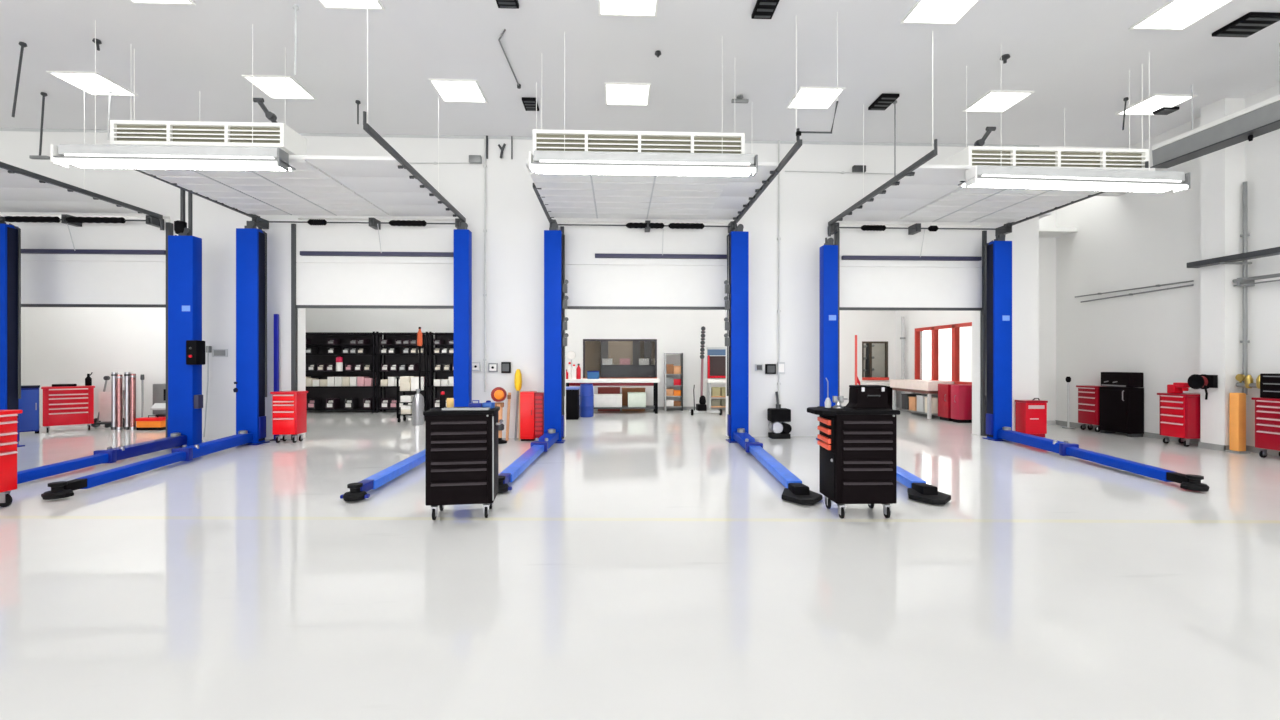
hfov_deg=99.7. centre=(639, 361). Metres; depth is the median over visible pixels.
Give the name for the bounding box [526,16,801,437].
door
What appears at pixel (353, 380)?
box
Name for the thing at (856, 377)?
pole
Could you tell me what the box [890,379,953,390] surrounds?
countertop
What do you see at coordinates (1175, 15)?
recessed light
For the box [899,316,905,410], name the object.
pillar
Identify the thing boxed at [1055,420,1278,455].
baseboard
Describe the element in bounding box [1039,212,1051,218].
ceiling
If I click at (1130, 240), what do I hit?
wall
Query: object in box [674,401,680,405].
carton
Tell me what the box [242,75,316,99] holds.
recessed light
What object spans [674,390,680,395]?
carton
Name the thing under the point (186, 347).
lift column
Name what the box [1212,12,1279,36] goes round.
ceiling vent
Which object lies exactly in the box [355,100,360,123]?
hanging rod
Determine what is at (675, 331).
wall
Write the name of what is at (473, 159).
lamp
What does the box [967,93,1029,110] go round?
diffuser
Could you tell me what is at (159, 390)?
machine
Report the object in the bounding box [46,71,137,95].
recessed light
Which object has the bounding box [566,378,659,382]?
countertop
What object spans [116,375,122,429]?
tube
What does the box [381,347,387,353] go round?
bin
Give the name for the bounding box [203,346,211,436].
air hose
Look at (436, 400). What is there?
bin
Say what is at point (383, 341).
bin
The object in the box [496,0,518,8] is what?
ceiling vent
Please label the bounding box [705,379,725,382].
countertop
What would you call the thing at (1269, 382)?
chest
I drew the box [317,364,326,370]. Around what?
bin
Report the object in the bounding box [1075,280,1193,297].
pipe
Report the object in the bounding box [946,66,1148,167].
ceiling vent
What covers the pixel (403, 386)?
box
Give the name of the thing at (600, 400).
crate
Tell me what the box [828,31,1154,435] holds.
door
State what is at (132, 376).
tube
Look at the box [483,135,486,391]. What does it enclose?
conduit
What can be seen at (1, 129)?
trim
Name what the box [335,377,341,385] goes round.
box
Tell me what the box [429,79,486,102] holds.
recessed light
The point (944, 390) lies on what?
base cabinet
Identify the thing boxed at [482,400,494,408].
case
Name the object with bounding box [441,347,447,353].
bin
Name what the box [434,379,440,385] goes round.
box
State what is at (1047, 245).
wall
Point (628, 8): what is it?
recessed light
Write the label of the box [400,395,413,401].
box
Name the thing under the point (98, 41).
cup
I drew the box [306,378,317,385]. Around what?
box
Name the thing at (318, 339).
shelving unit
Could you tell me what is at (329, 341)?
bin
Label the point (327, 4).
recessed light
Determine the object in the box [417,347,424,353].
bin
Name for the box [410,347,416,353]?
bin
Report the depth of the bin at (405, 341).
16.04 m
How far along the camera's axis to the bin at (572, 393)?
14.04 m
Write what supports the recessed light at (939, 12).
in the ceiling at (1076, 56)
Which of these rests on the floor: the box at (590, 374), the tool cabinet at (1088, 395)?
the tool cabinet at (1088, 395)
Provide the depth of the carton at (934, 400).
14.33 m
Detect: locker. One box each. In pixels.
[520,391,536,440]
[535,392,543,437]
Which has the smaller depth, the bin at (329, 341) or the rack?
the bin at (329, 341)
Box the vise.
[833,396,846,407]
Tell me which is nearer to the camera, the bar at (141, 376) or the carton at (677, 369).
the bar at (141, 376)
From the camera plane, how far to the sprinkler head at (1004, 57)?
7.81 m
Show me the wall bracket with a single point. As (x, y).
(504, 144)
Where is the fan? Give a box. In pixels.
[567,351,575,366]
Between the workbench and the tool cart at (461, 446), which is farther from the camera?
the workbench
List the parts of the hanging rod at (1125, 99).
rod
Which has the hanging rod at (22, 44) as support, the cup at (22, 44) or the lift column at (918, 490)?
the cup at (22, 44)
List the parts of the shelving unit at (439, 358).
shelf, panel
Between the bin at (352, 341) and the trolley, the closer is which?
the trolley
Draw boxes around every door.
[0,90,172,436]
[133,0,465,439]
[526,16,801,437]
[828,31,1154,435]
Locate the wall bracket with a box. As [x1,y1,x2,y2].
[486,136,512,158]
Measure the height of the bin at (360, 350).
0.200 m
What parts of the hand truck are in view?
foot plate, panel, frame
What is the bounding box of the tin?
[336,357,342,370]
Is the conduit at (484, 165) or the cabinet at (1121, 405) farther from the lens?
the cabinet at (1121, 405)
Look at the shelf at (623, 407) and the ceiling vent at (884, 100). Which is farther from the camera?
the shelf at (623, 407)
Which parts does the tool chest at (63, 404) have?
drawer, handle, drawer, handle, drawer, handle, drawer, handle, drawer, handle, drawer, handle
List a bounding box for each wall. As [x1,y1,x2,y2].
[0,131,1128,439]
[21,307,165,425]
[306,308,895,406]
[896,310,971,415]
[1039,210,1055,420]
[1056,84,1279,445]
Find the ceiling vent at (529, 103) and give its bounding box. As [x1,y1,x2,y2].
[522,97,538,110]
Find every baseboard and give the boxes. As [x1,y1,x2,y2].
[307,407,725,410]
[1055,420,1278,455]
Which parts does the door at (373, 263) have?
panel, panel, panel, panel, panel, panel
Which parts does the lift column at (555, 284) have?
arm, post, channel plate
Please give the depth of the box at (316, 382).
15.92 m
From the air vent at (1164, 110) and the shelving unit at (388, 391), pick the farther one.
the shelving unit at (388, 391)
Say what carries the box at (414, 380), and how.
on the trolley
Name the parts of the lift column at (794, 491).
channel plate, post, arm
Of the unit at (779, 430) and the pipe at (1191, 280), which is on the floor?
the unit at (779, 430)
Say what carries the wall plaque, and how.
attached to the wall at (516, 220)
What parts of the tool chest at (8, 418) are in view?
drawer, drawer, drawer, drawer, drawer, handle, handle, handle, handle, handle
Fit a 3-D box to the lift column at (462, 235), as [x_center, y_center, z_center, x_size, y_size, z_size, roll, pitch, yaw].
[-3.213,-0.555,7.973,0.400,4.110,4.528,0,0,-2]
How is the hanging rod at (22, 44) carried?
hanging from the ceiling at (1076, 56)
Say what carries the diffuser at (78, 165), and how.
attached to the hanging light at (95, 155)
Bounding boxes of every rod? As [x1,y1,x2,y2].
[11,42,26,116]
[29,92,49,159]
[107,90,112,139]
[293,4,298,74]
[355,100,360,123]
[893,100,896,175]
[1122,97,1128,129]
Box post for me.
[1225,393,1249,453]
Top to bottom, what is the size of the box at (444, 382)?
0.202 m
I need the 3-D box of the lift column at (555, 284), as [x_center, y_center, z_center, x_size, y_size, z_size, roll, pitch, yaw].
[-1.554,-0.555,8.191,0.506,4.110,4.236,0,0,-1]
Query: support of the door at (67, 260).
in the wall at (516, 220)
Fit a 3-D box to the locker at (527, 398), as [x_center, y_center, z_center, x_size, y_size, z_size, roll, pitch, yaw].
[-2.145,1.035,10.385,0.270,0.930,0.394,0,0,-2]
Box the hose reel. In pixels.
[1187,374,1217,399]
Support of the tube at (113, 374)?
on the floor
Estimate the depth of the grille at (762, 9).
6.71 m
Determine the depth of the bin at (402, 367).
16.03 m
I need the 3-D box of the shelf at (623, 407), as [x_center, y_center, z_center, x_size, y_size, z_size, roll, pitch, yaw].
[-0.849,1.340,16.004,2.624,0.040,0.650,0,0,-2]
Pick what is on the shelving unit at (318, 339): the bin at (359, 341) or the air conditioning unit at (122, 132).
the bin at (359, 341)
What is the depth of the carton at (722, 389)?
16.11 m
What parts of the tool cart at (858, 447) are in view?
door, drawer, drawer, drawer, drawer, drawer, drawer, drawer, handle, handle, handle, handle, handle, handle, handle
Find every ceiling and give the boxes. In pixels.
[0,0,1279,146]
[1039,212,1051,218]
[1039,227,1076,237]
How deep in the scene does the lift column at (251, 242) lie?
9.81 m
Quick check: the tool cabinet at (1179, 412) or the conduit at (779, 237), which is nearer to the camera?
the tool cabinet at (1179, 412)
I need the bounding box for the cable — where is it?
[498,29,520,88]
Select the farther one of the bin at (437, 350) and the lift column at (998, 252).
the bin at (437, 350)
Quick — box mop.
[514,369,521,440]
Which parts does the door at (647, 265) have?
panel, panel, panel, panel, panel, panel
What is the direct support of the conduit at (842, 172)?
attached to the wall at (516, 220)
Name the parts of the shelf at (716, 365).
cornice, panel, frame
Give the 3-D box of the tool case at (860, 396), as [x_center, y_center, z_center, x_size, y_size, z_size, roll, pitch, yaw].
[2.290,0.347,5.409,0.394,0.225,0.240,0,0,-2]
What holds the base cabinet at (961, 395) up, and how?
on the floor
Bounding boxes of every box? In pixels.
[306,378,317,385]
[313,379,321,385]
[320,379,326,385]
[327,377,334,385]
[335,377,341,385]
[342,377,349,385]
[350,377,356,385]
[357,377,368,385]
[365,378,375,385]
[381,379,387,385]
[388,377,396,385]
[400,376,413,382]
[400,383,410,390]
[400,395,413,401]
[401,404,411,408]
[401,409,411,413]
[411,377,423,390]
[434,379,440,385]
[441,379,447,385]
[448,376,453,385]
[587,371,598,378]
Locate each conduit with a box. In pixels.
[408,162,469,163]
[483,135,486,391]
[777,140,780,403]
[785,170,898,174]
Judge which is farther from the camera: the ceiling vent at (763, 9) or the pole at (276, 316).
the pole at (276, 316)
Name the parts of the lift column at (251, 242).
arm, post, plate, channel plate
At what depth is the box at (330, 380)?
15.94 m
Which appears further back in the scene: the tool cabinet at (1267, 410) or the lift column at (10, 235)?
the lift column at (10, 235)
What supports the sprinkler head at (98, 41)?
attached to the ceiling at (1076, 56)
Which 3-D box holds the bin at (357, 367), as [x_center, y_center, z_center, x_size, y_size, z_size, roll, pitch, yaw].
[-8.358,0.160,16.145,0.185,0.220,0.366,0,0,-2]
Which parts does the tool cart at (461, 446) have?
handle, handle, handle, handle, handle, handle, handle, drawer, drawer, drawer, drawer, drawer, drawer, drawer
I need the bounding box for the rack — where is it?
[664,353,682,410]
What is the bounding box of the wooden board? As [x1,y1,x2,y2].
[506,393,510,440]
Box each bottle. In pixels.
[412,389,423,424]
[567,362,571,378]
[572,364,575,378]
[576,364,580,378]
[825,378,830,407]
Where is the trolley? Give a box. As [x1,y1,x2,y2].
[397,346,425,421]
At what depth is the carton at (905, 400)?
15.57 m
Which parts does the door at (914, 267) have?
panel, panel, panel, panel, panel, panel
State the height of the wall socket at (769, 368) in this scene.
0.180 m
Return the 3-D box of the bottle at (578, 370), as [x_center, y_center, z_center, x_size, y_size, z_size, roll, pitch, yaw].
[-1.800,0.273,15.841,0.130,0.454,0.127,0,0,-2]
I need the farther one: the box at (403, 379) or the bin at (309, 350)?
the bin at (309, 350)
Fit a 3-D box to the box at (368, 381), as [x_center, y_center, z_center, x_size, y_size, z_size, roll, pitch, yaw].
[-8.062,0.599,16.158,0.190,0.242,0.363,0,0,-2]
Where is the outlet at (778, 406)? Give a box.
[775,392,780,408]
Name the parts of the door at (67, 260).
panel, panel, panel, panel, panel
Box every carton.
[666,364,673,373]
[666,377,673,384]
[666,388,673,395]
[666,399,673,405]
[674,366,680,373]
[674,379,680,384]
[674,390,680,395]
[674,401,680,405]
[711,387,720,395]
[711,399,720,405]
[720,387,725,395]
[720,399,725,405]
[901,394,920,409]
[908,397,916,410]
[916,395,937,411]
[924,397,937,413]
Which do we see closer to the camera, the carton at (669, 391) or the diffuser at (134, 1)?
the diffuser at (134, 1)
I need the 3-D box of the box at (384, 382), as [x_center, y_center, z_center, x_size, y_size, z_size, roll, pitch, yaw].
[-7.598,0.619,16.177,0.190,0.202,0.363,0,0,-2]
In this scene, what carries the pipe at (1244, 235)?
attached to the wall at (1130, 240)
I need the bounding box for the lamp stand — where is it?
[491,387,506,443]
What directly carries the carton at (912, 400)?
on the bench
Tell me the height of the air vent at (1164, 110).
0.060 m
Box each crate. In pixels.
[594,394,621,406]
[598,387,619,410]
[622,388,645,410]
[627,392,645,406]
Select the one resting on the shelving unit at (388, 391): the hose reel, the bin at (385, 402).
the bin at (385, 402)
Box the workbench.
[566,378,659,413]
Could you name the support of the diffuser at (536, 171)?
attached to the hanging light at (545, 162)
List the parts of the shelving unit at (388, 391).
shelf, shelf, shelf, shelf, shelf, panel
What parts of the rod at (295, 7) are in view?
rod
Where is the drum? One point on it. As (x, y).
(586, 395)
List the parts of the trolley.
post, post, post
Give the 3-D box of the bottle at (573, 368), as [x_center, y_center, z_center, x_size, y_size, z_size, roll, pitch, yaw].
[-1.929,0.284,15.785,0.130,0.432,0.127,0,0,-2]
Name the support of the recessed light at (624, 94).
in the ceiling at (1076, 56)
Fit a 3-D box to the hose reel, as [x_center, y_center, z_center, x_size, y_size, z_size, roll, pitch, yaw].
[9.670,0.427,9.286,0.230,0.430,0.280,0,0,-2]
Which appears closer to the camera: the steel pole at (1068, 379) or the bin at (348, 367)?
the steel pole at (1068, 379)
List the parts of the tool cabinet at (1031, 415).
lid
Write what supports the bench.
on the floor
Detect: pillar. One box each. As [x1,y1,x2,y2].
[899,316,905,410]
[1200,98,1244,444]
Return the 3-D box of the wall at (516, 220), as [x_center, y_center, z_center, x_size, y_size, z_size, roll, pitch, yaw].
[-2.914,-1.470,10.757,26.040,5.940,0.250,0,0,-2]
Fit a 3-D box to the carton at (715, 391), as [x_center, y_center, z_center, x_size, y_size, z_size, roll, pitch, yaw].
[2.264,0.890,16.254,0.276,0.260,0.316,0,0,-2]
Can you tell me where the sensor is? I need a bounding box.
[731,95,748,102]
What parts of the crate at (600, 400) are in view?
lid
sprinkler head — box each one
[92,38,101,50]
[655,50,660,56]
[1000,54,1009,63]
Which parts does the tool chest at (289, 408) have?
handle, handle, handle, drawer, drawer, drawer, drawer, drawer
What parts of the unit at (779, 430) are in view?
motor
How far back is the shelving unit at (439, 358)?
16.55 m
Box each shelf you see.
[579,406,654,408]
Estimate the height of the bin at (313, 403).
0.300 m
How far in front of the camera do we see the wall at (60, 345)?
12.70 m
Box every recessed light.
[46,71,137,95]
[130,0,195,4]
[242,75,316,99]
[318,0,384,9]
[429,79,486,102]
[598,0,657,16]
[604,82,650,105]
[786,86,844,108]
[900,0,979,24]
[963,90,1033,112]
[1115,94,1197,115]
[1129,0,1233,30]
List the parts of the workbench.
rail, leg, leg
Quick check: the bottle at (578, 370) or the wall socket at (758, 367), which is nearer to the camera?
the wall socket at (758, 367)
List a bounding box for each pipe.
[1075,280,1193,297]
[1081,284,1193,302]
[1232,273,1279,286]
[1240,181,1249,394]
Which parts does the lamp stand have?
lamp shade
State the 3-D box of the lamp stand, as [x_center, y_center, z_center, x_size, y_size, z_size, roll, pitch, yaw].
[-2.604,0.981,9.991,0.280,1.038,0.305,0,0,-2]
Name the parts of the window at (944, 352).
pane, pane, pane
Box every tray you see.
[52,384,76,386]
[150,403,165,409]
[442,407,489,409]
[807,407,835,415]
[1187,247,1279,267]
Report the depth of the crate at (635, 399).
15.81 m
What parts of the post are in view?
post, plate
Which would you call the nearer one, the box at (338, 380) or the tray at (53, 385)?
the tray at (53, 385)
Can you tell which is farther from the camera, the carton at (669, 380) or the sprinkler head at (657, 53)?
the carton at (669, 380)
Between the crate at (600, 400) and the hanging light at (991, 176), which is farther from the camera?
the crate at (600, 400)
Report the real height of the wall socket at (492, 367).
0.177 m
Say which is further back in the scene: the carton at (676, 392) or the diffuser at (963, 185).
the carton at (676, 392)
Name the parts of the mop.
second rod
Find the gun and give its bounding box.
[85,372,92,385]
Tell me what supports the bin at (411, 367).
on the shelving unit at (388, 391)
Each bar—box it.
[140,374,143,416]
[796,12,838,139]
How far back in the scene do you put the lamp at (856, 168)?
10.83 m
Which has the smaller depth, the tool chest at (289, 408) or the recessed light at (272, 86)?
the recessed light at (272, 86)
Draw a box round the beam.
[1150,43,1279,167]
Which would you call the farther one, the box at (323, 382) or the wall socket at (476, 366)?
the box at (323, 382)
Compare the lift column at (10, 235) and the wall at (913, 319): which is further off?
the wall at (913, 319)
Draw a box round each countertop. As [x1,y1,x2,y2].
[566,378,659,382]
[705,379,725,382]
[861,382,891,408]
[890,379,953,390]
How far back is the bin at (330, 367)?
15.97 m
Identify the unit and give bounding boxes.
[110,48,306,154]
[306,332,381,412]
[376,332,433,412]
[429,332,453,408]
[533,129,744,156]
[767,392,791,438]
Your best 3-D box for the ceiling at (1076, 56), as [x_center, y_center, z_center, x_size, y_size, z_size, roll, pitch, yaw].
[-2.612,-4.540,3.248,26.640,0.200,33.300,0,0,-2]
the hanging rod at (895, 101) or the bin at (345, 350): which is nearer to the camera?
the hanging rod at (895, 101)
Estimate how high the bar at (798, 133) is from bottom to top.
1.630 m
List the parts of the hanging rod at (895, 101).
rod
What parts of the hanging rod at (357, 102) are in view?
rod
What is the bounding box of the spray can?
[440,391,445,407]
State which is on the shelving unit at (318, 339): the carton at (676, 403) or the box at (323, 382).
the box at (323, 382)
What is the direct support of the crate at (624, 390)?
on the floor
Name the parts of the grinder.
arm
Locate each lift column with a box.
[0,216,24,446]
[17,189,204,483]
[41,221,269,499]
[340,222,471,500]
[498,223,568,492]
[724,224,821,504]
[816,238,950,504]
[982,233,1209,491]
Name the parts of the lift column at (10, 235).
channel plate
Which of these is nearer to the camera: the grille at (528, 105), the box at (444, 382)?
the grille at (528, 105)
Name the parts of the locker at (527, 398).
door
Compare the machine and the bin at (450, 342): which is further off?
the bin at (450, 342)
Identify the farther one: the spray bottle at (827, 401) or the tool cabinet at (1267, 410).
the tool cabinet at (1267, 410)
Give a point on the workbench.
(653, 382)
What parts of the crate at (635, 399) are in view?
lid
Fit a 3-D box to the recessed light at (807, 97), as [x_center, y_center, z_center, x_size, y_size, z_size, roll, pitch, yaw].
[2.938,-4.430,9.075,0.740,0.020,0.720,0,0,-2]
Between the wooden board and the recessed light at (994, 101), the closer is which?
the recessed light at (994, 101)
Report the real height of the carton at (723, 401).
0.200 m
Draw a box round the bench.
[890,379,953,418]
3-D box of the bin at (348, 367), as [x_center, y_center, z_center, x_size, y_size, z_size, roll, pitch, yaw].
[-8.626,0.160,16.134,0.185,0.220,0.366,0,0,-2]
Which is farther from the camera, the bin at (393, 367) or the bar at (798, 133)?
the bin at (393, 367)
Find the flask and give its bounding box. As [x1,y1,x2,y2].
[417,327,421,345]
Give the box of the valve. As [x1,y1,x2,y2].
[1235,374,1259,388]
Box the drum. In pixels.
[579,383,593,416]
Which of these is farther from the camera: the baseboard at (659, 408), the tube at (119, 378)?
the baseboard at (659, 408)
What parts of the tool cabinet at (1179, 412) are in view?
handle, handle, handle, handle, drawer, drawer, drawer, drawer, drawer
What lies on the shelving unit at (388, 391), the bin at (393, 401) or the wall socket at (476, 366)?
the bin at (393, 401)
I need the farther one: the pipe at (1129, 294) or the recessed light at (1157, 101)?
the pipe at (1129, 294)
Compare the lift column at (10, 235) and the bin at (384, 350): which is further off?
the bin at (384, 350)
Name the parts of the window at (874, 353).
sill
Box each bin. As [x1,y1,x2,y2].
[306,347,317,353]
[307,398,321,408]
[308,364,316,370]
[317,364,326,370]
[326,398,339,408]
[327,339,339,344]
[327,347,339,353]
[327,364,335,370]
[342,347,349,353]
[345,364,353,370]
[345,398,357,408]
[350,339,357,344]
[350,347,356,353]
[354,364,363,370]
[357,339,368,344]
[357,347,368,353]
[363,398,375,408]
[364,364,375,370]
[381,339,391,344]
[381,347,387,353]
[381,364,389,370]
[381,398,390,408]
[388,347,398,353]
[390,364,398,370]
[390,398,399,408]
[395,339,402,344]
[399,364,407,370]
[403,339,409,344]
[403,347,409,353]
[408,364,418,370]
[410,339,416,344]
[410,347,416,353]
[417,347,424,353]
[434,339,443,344]
[434,347,440,353]
[434,364,442,370]
[434,398,439,407]
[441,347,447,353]
[443,364,451,370]
[448,339,453,344]
[448,347,453,353]
[566,386,579,419]
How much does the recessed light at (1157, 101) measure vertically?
0.020 m
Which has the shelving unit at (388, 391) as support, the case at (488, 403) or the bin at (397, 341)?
the bin at (397, 341)
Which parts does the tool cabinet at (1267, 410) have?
handle, handle, handle, handle, handle, handle, drawer, drawer, drawer, drawer, drawer, drawer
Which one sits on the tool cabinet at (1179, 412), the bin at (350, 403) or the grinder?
the grinder
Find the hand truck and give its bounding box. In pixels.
[91,376,123,427]
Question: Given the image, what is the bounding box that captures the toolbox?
[136,415,165,429]
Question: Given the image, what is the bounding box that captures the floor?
[0,409,1279,719]
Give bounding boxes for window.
[583,339,656,378]
[862,341,888,379]
[915,322,971,384]
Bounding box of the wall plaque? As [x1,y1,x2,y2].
[212,349,227,356]
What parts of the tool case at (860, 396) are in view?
lid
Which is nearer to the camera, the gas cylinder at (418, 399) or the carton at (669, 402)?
the gas cylinder at (418, 399)
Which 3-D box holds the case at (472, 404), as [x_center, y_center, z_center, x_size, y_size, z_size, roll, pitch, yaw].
[-1.616,0.418,5.311,0.120,0.084,0.100,0,0,-8]
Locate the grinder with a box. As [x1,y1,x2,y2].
[1167,382,1189,392]
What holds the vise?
on the tool cart at (858, 447)
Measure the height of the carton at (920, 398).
0.450 m
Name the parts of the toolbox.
lid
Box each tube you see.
[111,372,117,429]
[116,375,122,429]
[124,372,130,429]
[130,374,135,429]
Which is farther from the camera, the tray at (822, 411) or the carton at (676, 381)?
the carton at (676, 381)
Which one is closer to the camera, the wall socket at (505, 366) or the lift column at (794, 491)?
the lift column at (794, 491)
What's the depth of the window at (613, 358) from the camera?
17.04 m
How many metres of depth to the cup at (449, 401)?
5.34 m
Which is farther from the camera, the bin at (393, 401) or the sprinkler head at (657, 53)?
the bin at (393, 401)
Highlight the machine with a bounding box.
[150,383,165,416]
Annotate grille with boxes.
[524,101,535,110]
[754,2,776,17]
[871,97,895,109]
[1154,109,1177,114]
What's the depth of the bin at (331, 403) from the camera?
16.02 m
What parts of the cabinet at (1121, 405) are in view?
handle, door, drawer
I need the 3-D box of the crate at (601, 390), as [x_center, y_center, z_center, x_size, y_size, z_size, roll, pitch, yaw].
[-0.958,1.140,16.700,0.694,0.720,0.366,0,0,-2]
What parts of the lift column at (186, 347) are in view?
arm, motor, post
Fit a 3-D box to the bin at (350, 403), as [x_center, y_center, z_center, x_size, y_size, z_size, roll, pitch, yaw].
[-8.626,1.240,16.134,0.220,0.300,0.366,0,0,-2]
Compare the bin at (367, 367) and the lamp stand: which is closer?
the lamp stand
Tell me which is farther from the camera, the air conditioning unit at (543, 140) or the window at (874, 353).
the window at (874, 353)
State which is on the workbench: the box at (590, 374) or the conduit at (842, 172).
the box at (590, 374)
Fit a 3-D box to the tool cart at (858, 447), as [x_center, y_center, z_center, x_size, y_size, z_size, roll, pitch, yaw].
[2.076,0.980,5.352,0.770,1.040,0.534,0,0,-1]
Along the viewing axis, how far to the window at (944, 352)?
14.73 m
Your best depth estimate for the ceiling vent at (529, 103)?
9.17 m
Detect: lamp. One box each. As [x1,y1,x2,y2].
[469,155,481,163]
[852,165,865,171]
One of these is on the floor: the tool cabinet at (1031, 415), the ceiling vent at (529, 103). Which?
the tool cabinet at (1031, 415)
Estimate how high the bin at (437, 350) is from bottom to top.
0.200 m
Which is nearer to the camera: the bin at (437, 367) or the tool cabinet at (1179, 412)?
the tool cabinet at (1179, 412)
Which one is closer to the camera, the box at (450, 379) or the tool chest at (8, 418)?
the tool chest at (8, 418)
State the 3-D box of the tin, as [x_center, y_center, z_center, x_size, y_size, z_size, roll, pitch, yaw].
[-8.888,0.055,15.966,0.184,0.430,0.179,0,0,-2]
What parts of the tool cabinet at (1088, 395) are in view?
drawer, drawer, drawer, drawer, drawer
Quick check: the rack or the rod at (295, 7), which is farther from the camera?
the rack
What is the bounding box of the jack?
[690,326,721,414]
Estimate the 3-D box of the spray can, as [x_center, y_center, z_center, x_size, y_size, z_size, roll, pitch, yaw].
[-1.973,0.378,5.400,0.060,0.165,0.058,0,0,-2]
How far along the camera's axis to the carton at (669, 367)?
16.69 m
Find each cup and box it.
[19,42,26,46]
[92,38,101,43]
[446,398,453,407]
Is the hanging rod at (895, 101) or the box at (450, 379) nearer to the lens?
the hanging rod at (895, 101)
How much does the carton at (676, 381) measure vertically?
0.190 m
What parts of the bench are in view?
leg, under rail, leg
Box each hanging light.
[50,20,295,170]
[529,32,757,176]
[958,52,1189,192]
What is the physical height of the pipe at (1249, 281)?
0.140 m
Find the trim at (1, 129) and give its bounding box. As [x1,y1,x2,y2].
[0,128,1038,146]
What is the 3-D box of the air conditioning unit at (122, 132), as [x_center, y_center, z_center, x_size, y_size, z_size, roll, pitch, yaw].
[-6.062,-3.700,7.655,2.300,1.480,0.555,0,0,-2]
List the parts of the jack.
post, chain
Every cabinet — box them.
[19,385,39,433]
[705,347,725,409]
[938,384,966,420]
[951,385,971,422]
[1015,398,1047,436]
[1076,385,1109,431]
[1099,372,1143,436]
[1157,393,1199,446]
[1251,397,1279,457]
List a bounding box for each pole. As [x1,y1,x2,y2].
[270,314,281,440]
[855,335,859,384]
[1062,377,1074,428]
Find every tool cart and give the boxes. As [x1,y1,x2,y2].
[423,406,502,519]
[807,406,899,517]
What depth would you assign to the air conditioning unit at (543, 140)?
7.65 m
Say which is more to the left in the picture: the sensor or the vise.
the sensor
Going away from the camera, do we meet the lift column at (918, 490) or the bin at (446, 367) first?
the lift column at (918, 490)
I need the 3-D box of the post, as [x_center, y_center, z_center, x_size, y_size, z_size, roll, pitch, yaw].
[9.899,1.005,8.944,0.200,0.990,0.200,0,0,-2]
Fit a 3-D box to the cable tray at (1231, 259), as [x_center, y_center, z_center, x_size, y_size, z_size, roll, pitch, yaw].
[9.973,-1.686,7.238,0.510,0.120,4.570,0,0,-2]
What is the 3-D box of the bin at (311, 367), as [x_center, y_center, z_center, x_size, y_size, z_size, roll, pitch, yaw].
[-9.700,0.160,16.091,0.185,0.220,0.366,0,0,-2]
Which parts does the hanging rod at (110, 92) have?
rod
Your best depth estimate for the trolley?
13.39 m
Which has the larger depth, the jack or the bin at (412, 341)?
the bin at (412, 341)
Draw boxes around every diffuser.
[72,164,291,170]
[133,0,189,2]
[535,170,749,175]
[962,184,1169,191]
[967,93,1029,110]
[1120,96,1190,113]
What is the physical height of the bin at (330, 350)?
0.200 m
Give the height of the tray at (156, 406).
0.140 m
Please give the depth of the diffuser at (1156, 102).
9.25 m
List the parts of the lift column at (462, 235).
post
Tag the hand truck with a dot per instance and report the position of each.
(104, 414)
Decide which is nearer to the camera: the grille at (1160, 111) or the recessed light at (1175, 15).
the recessed light at (1175, 15)
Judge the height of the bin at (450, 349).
0.200 m
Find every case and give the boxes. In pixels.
[469,400,481,406]
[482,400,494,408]
[845,385,890,408]
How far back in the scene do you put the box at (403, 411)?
13.42 m
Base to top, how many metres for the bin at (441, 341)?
0.160 m
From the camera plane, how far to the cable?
7.87 m
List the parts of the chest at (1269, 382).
drawer, drawer, drawer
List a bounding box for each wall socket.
[472,362,480,370]
[488,363,497,371]
[501,362,510,372]
[755,364,762,370]
[765,364,775,373]
[777,362,784,373]
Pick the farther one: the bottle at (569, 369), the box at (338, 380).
the box at (338, 380)
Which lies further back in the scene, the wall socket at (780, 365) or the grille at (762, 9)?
the wall socket at (780, 365)
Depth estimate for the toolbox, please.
11.86 m
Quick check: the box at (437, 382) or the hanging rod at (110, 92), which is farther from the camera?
the box at (437, 382)
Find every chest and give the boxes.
[0,410,22,506]
[41,384,94,432]
[270,391,307,442]
[1260,373,1279,398]
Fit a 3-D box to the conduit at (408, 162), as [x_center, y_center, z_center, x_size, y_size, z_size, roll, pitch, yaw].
[-4.673,-3.881,10.533,2.685,0.062,0.040,0,0,-2]
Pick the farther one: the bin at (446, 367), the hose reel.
the bin at (446, 367)
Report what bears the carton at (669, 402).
on the rack
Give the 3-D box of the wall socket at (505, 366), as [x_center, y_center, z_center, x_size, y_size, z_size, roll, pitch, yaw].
[-2.621,0.108,10.600,0.174,0.196,0.086,0,0,-2]
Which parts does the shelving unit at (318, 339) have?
shelf, shelf, shelf, shelf, shelf, shelf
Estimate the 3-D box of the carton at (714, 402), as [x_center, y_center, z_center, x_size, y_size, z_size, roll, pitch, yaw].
[2.264,1.220,16.254,0.276,0.200,0.316,0,0,-2]
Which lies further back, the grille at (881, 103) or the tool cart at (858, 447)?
the grille at (881, 103)
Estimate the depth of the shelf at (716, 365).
16.31 m
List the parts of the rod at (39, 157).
rod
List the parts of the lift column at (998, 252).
channel plate, plate, post, arm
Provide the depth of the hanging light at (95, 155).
6.96 m

